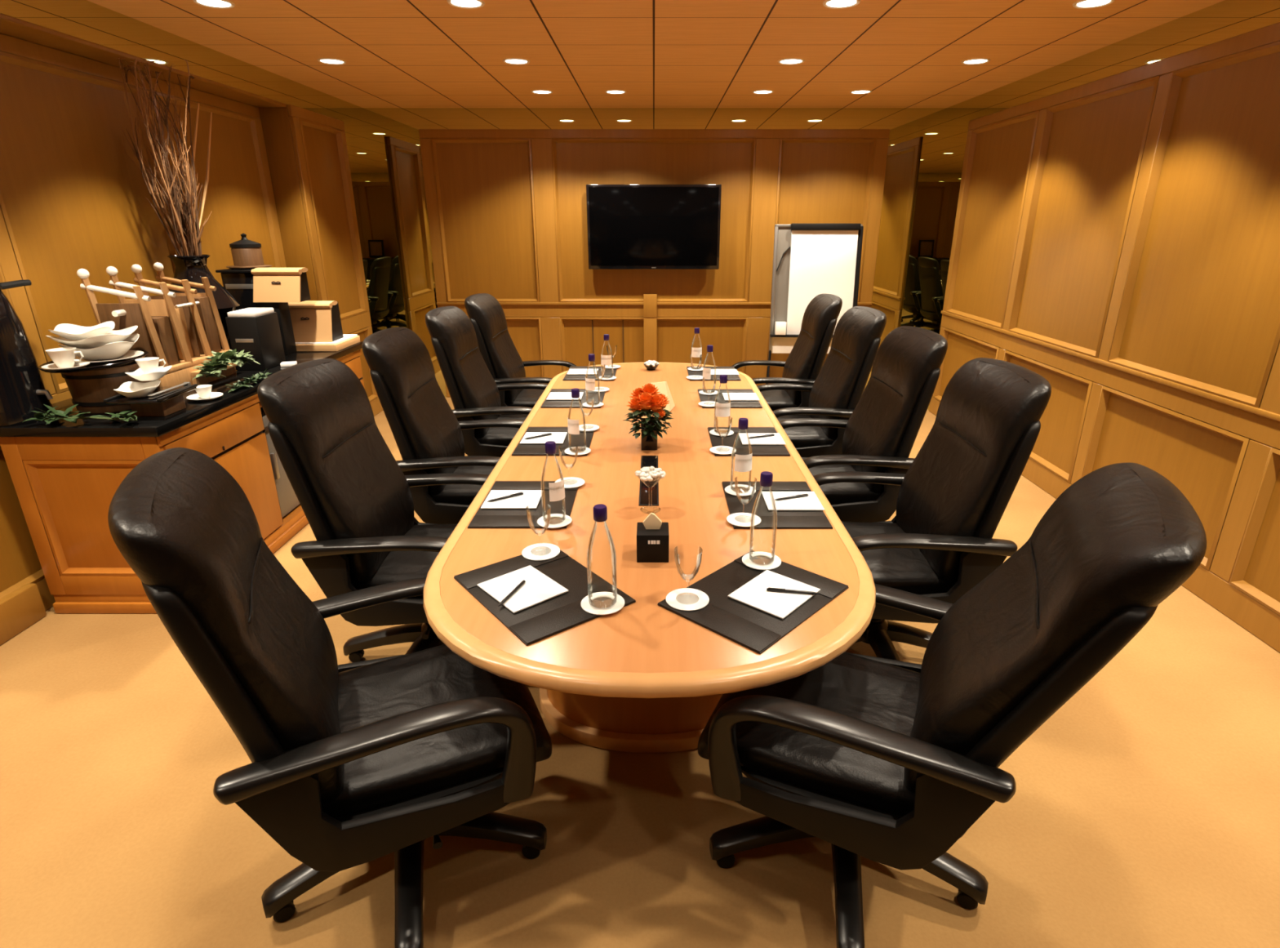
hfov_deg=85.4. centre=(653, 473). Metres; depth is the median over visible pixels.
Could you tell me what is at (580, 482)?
coaster
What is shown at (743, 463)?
water bottle
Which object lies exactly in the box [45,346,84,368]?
teacup
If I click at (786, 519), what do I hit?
desk pad
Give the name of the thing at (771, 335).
tray
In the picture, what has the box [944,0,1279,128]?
trim
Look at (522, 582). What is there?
ballpoint pen
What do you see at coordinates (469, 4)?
recessed light
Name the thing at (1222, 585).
trim
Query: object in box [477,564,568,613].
notepad
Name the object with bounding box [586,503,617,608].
water bottle
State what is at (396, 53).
ceiling
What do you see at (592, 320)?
trim
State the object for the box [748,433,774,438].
ballpoint pen
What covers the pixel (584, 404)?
coaster
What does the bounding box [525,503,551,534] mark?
bowl
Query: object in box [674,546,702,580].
bowl
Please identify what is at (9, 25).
trim
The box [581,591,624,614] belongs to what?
coaster
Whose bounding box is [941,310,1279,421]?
trim
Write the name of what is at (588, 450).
coaster
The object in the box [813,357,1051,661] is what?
chair
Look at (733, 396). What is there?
notepad
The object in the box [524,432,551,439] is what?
ballpoint pen
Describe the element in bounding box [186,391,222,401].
saucer
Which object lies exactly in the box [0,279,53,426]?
urn
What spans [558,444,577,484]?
water goblet
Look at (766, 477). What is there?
water bottle
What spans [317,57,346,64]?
recessed light
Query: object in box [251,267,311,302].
display box
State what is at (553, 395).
notepad
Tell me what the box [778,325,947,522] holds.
chair
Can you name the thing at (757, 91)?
recessed light
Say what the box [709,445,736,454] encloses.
coaster
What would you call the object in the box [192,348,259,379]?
sprig
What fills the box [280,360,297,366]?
folded card
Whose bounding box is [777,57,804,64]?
recessed light
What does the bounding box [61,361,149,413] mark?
barrel riser
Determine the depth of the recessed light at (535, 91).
5.46 m
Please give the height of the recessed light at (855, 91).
0.006 m
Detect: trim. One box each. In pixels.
[0,0,364,128]
[0,13,286,106]
[0,32,286,610]
[257,105,372,396]
[286,104,382,416]
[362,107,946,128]
[418,128,889,396]
[436,302,871,304]
[591,320,623,364]
[643,293,657,362]
[928,22,1279,653]
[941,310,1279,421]
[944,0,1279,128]
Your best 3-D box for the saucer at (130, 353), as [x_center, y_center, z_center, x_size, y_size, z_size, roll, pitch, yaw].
[-2.460,-0.520,3.110,0.290,0.019,0.290,0,20,0]
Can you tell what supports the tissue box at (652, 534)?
on the conference table
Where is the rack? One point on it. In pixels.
(180, 329)
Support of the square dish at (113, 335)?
on the square dish at (118, 348)
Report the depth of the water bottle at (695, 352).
4.68 m
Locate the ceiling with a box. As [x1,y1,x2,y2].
[87,0,1223,107]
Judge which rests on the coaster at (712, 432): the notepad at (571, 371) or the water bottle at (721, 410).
the water bottle at (721, 410)
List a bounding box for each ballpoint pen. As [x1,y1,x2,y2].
[487,492,523,502]
[497,580,525,606]
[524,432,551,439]
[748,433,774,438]
[766,586,819,594]
[774,493,808,500]
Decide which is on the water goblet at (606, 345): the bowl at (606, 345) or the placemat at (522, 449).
the bowl at (606, 345)
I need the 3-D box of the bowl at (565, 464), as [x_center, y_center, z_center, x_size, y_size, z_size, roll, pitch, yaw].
[-0.325,-0.062,2.649,0.074,0.090,0.074,15,25,36]
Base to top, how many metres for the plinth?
0.330 m
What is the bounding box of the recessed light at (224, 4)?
[192,0,235,8]
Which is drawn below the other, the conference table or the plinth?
the conference table
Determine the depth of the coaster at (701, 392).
4.07 m
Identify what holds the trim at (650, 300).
attached to the wall at (485, 189)
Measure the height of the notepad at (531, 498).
0.004 m
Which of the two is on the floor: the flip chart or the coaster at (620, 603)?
the flip chart
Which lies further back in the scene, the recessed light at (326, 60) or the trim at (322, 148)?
the trim at (322, 148)
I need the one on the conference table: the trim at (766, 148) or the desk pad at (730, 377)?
the desk pad at (730, 377)
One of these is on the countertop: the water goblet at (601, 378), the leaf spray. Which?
the leaf spray
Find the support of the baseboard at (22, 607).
attached to the wall at (74, 199)
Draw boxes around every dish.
[45,325,137,348]
[48,320,115,339]
[57,333,139,359]
[113,379,160,398]
[124,365,172,381]
[635,466,666,513]
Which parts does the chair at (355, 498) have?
backrest, panel, armrest, leg, seat, leg, panel, armrest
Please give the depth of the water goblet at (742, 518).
2.32 m
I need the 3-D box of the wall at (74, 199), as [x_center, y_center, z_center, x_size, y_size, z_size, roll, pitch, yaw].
[-2.915,-0.525,2.523,0.150,2.660,9.200,0,20,0]
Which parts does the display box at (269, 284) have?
panel, folded lid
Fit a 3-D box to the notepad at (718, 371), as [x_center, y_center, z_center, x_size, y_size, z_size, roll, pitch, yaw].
[0.465,-0.684,4.652,0.196,0.004,0.172,0,20,0]
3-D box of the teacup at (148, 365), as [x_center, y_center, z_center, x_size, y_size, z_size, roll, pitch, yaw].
[-2.223,-0.475,3.059,0.092,0.066,0.092,0,20,-1]
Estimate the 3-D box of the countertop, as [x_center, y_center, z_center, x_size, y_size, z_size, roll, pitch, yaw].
[-2.434,-0.547,3.901,0.758,0.042,2.195,0,20,0]
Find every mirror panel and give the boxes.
[343,122,391,333]
[364,128,446,396]
[863,128,944,390]
[919,121,968,409]
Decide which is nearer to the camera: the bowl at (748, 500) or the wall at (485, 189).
the bowl at (748, 500)
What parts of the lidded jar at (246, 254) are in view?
lid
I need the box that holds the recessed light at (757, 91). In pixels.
[751,89,773,93]
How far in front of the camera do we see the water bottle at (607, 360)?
4.42 m
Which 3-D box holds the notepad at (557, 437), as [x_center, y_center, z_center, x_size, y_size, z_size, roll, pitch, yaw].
[-0.512,-0.169,3.238,0.196,0.004,0.172,0,20,0]
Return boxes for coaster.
[521,542,559,560]
[537,513,571,528]
[555,476,584,488]
[564,446,591,454]
[578,423,599,431]
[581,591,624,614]
[582,402,603,407]
[591,386,609,391]
[599,376,616,379]
[604,364,620,368]
[666,587,709,610]
[686,375,702,379]
[687,367,702,370]
[698,390,717,395]
[698,400,718,406]
[709,429,733,435]
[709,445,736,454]
[724,484,755,496]
[726,512,760,526]
[742,551,781,569]
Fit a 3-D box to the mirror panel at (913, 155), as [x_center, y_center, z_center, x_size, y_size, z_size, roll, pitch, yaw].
[2.389,-1.964,6.728,0.498,2.485,0.011,0,20,0]
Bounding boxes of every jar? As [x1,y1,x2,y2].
[226,233,272,269]
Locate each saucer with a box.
[41,360,89,369]
[75,350,143,363]
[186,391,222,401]
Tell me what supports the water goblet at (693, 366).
on the coaster at (688, 376)
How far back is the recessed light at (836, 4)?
3.25 m
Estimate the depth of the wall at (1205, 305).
3.63 m
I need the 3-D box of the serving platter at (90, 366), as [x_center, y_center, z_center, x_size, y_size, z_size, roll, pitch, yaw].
[-2.470,-0.496,3.076,0.331,0.026,0.481,0,20,0]
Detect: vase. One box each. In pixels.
[118,57,240,349]
[623,382,674,449]
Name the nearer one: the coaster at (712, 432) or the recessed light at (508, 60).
the coaster at (712, 432)
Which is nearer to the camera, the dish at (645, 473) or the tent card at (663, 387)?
the dish at (645, 473)
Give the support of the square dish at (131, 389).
on the serving tray at (119, 398)
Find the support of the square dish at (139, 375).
on the square dish at (131, 389)
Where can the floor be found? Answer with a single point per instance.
(1144, 811)
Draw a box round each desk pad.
[453,549,635,645]
[467,480,577,528]
[657,550,848,653]
[686,366,741,380]
[697,388,762,408]
[707,426,790,456]
[721,481,832,528]
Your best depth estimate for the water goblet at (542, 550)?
2.09 m
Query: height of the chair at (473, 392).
1.211 m
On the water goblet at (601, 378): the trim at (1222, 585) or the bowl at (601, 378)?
the bowl at (601, 378)
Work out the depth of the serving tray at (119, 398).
2.96 m
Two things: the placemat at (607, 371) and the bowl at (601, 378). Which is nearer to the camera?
the bowl at (601, 378)
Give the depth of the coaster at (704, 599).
1.85 m
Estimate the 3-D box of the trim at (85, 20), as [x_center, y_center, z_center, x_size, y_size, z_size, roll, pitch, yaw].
[-2.645,-1.692,2.097,0.050,0.175,8.900,0,20,0]
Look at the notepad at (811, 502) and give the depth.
2.50 m
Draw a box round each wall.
[0,61,275,592]
[435,142,871,377]
[939,51,1279,602]
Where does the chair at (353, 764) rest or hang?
on the floor
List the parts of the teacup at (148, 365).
handle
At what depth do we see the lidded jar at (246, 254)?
4.36 m
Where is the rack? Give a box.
[76,262,238,386]
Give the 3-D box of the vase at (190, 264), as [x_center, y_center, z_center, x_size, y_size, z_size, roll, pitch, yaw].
[-2.630,-1.388,3.887,0.424,1.548,0.724,-9,22,-23]
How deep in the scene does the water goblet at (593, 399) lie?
3.36 m
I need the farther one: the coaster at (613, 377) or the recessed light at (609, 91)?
the recessed light at (609, 91)
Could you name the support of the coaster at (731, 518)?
on the desk pad at (786, 519)
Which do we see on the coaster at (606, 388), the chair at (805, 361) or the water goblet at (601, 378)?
the water goblet at (601, 378)
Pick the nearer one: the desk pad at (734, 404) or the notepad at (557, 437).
the notepad at (557, 437)
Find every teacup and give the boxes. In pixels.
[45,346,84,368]
[135,356,165,373]
[195,384,212,398]
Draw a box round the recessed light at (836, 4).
[822,0,860,8]
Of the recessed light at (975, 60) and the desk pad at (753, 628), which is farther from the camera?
the recessed light at (975, 60)
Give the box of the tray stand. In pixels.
[129,394,186,416]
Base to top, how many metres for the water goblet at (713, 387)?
0.144 m
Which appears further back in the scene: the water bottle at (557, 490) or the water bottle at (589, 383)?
the water bottle at (589, 383)
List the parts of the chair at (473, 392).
backrest, panel, armrest, seat, armrest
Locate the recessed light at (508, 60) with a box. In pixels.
[502,57,529,64]
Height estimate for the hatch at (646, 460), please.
0.006 m
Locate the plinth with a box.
[254,302,296,355]
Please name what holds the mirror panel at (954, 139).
attached to the wall at (1205, 305)
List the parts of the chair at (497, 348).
backrest, panel, armrest, seat, armrest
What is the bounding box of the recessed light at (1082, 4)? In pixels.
[1072,0,1115,8]
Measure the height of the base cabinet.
0.858 m
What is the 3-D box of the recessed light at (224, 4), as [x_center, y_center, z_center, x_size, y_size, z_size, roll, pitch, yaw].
[-2.050,-2.196,3.234,0.172,0.006,0.172,0,20,0]
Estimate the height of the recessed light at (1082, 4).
0.006 m
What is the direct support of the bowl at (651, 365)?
on the conference table
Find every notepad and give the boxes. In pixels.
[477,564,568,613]
[480,489,541,508]
[520,431,567,443]
[546,391,583,399]
[566,368,598,374]
[711,368,738,374]
[722,392,759,400]
[727,569,820,618]
[738,432,785,444]
[761,491,824,510]
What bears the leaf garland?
on the countertop
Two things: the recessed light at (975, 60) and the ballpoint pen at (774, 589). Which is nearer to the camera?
the ballpoint pen at (774, 589)
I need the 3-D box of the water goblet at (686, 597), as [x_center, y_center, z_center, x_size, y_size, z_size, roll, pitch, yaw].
[0.090,0.265,1.829,0.074,0.144,0.074,12,23,31]
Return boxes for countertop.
[0,341,362,436]
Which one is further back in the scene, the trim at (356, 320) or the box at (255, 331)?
the trim at (356, 320)
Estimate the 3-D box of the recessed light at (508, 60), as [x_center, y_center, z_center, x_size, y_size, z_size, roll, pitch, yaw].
[-0.875,-2.627,4.418,0.172,0.006,0.172,0,20,0]
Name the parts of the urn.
handle, spout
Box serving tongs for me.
[147,382,191,399]
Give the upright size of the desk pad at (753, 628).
0.008 m
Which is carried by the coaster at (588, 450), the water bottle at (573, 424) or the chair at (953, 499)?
the water bottle at (573, 424)
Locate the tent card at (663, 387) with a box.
[650,381,675,411]
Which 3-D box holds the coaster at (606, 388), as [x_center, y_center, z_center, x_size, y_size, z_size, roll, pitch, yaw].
[-0.325,-0.509,4.173,0.116,0.003,0.116,0,20,0]
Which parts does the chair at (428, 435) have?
backrest, panel, armrest, seat, armrest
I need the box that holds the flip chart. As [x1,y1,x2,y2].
[765,223,863,383]
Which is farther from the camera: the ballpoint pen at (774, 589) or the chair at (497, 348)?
the chair at (497, 348)
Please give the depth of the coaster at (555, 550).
2.11 m
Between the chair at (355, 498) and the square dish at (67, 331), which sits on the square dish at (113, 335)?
the square dish at (67, 331)
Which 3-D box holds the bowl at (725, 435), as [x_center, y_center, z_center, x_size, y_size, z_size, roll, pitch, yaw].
[0.305,-0.201,3.029,0.074,0.090,0.074,-15,25,-35]
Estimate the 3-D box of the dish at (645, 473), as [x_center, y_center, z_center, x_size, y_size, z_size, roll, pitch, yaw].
[-0.012,0.049,2.426,0.105,0.166,0.101,-15,25,-36]
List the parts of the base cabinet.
panel, drawer, door, drawer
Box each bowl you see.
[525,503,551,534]
[558,444,577,468]
[578,397,594,416]
[592,364,605,379]
[606,345,617,357]
[643,360,659,370]
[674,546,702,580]
[689,354,702,368]
[702,377,716,393]
[715,416,732,437]
[734,476,756,503]
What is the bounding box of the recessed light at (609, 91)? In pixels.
[604,89,626,93]
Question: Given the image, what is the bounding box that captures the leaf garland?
[22,404,137,424]
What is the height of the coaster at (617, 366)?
0.003 m
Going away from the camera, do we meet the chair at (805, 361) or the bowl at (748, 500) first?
the bowl at (748, 500)
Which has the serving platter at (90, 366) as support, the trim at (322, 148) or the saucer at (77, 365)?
the saucer at (77, 365)
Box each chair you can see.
[107,447,551,947]
[257,358,488,662]
[361,326,524,524]
[425,306,548,457]
[464,293,577,414]
[697,462,1206,947]
[731,293,842,415]
[756,306,886,457]
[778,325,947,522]
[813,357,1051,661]
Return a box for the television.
[586,184,721,269]
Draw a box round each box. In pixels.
[225,307,285,370]
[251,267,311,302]
[288,300,343,342]
[636,512,669,562]
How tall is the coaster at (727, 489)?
0.003 m
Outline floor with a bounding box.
[0,396,1279,947]
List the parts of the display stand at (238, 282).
plate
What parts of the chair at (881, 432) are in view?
armrest, seat, armrest, panel, backrest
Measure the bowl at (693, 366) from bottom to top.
0.090 m
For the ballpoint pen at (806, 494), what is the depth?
2.52 m
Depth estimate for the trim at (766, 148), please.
6.54 m
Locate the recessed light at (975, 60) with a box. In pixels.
[961,57,990,64]
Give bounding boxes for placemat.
[511,426,594,455]
[540,388,605,408]
[562,366,617,380]
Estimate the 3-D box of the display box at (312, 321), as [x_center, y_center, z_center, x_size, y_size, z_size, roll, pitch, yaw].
[-2.277,-1.015,4.594,0.337,0.250,0.192,0,20,0]
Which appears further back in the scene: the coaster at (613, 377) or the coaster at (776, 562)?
the coaster at (613, 377)
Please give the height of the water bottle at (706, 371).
0.276 m
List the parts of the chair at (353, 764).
backrest, leg, armrest, panel, panel, armrest, leg, seat, leg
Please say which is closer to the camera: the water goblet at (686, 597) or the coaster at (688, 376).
the water goblet at (686, 597)
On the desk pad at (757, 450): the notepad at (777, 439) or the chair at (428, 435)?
the notepad at (777, 439)
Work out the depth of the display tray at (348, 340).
4.53 m
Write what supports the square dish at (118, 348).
on the saucer at (130, 353)
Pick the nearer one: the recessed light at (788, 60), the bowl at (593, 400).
the bowl at (593, 400)
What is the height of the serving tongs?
0.019 m
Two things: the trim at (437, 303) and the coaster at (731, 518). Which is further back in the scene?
the trim at (437, 303)
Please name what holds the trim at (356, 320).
on the floor
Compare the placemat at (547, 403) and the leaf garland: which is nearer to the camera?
the leaf garland
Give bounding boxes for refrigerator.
[260,407,299,517]
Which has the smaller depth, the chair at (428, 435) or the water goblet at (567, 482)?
the water goblet at (567, 482)
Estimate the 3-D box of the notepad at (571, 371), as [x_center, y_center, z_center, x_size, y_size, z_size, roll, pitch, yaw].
[-0.477,-0.689,4.666,0.196,0.004,0.172,0,20,0]
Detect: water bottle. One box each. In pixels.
[541,440,565,524]
[567,387,586,452]
[585,353,599,405]
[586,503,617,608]
[600,333,613,378]
[690,327,702,369]
[702,344,715,393]
[713,374,730,433]
[729,417,752,492]
[748,471,777,564]
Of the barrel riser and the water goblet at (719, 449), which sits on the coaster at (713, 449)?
the water goblet at (719, 449)
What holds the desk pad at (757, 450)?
on the conference table
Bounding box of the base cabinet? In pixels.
[0,348,364,613]
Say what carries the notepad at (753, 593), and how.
on the desk pad at (753, 628)
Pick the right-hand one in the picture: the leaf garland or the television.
the television
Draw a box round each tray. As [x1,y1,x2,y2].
[102,383,197,404]
[295,333,359,351]
[769,333,833,337]
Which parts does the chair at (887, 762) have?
leg, seat, leg, armrest, panel, panel, armrest, leg, backrest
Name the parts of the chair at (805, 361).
armrest, seat, armrest, panel, backrest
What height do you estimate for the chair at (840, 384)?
1.211 m
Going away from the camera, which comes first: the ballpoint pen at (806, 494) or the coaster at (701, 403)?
the ballpoint pen at (806, 494)
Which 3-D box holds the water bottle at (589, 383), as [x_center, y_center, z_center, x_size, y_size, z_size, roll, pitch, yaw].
[-0.335,-0.515,3.782,0.077,0.276,0.078,15,25,35]
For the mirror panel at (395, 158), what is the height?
2.485 m
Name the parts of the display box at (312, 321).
panel, folded lid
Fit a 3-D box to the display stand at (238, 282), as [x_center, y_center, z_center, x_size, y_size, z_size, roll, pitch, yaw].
[-2.600,-1.072,4.527,0.250,0.515,0.280,0,20,0]
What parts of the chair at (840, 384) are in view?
armrest, seat, armrest, panel, backrest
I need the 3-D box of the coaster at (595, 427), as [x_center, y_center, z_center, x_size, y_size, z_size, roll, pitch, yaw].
[-0.325,-0.227,3.398,0.116,0.003,0.116,0,20,0]
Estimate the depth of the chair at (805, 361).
4.82 m
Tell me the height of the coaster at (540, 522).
0.003 m
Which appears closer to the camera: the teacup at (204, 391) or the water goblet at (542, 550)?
the water goblet at (542, 550)
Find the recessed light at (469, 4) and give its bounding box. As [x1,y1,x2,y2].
[447,0,484,8]
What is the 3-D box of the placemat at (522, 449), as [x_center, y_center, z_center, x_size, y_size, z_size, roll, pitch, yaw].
[-0.455,-0.156,3.221,0.330,0.008,0.430,0,20,0]
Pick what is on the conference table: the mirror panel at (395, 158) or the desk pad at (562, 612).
the desk pad at (562, 612)
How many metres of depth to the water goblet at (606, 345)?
4.78 m
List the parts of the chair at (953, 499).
armrest, leg, leg, panel, seat, leg, armrest, panel, backrest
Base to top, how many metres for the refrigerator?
0.620 m
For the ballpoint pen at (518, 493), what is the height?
0.010 m
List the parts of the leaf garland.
stem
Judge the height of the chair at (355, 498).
1.211 m
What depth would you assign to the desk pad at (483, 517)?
2.43 m
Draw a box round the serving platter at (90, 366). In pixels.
[37,349,148,373]
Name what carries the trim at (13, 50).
attached to the wall at (74, 199)
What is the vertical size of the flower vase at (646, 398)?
0.287 m
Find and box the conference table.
[423,362,875,752]
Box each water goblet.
[525,503,551,555]
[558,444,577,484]
[578,397,594,428]
[592,364,605,390]
[606,345,617,367]
[674,546,702,604]
[689,354,702,377]
[702,377,716,404]
[715,416,732,451]
[734,476,756,522]
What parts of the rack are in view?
knob, post, knob, post, knob, post, post, knob, post, post, rail, post, post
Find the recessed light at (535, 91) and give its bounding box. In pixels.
[531,89,552,93]
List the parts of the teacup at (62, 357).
handle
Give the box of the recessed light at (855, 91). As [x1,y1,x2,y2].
[849,89,871,93]
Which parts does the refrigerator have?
handle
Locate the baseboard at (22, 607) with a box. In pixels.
[0,583,46,645]

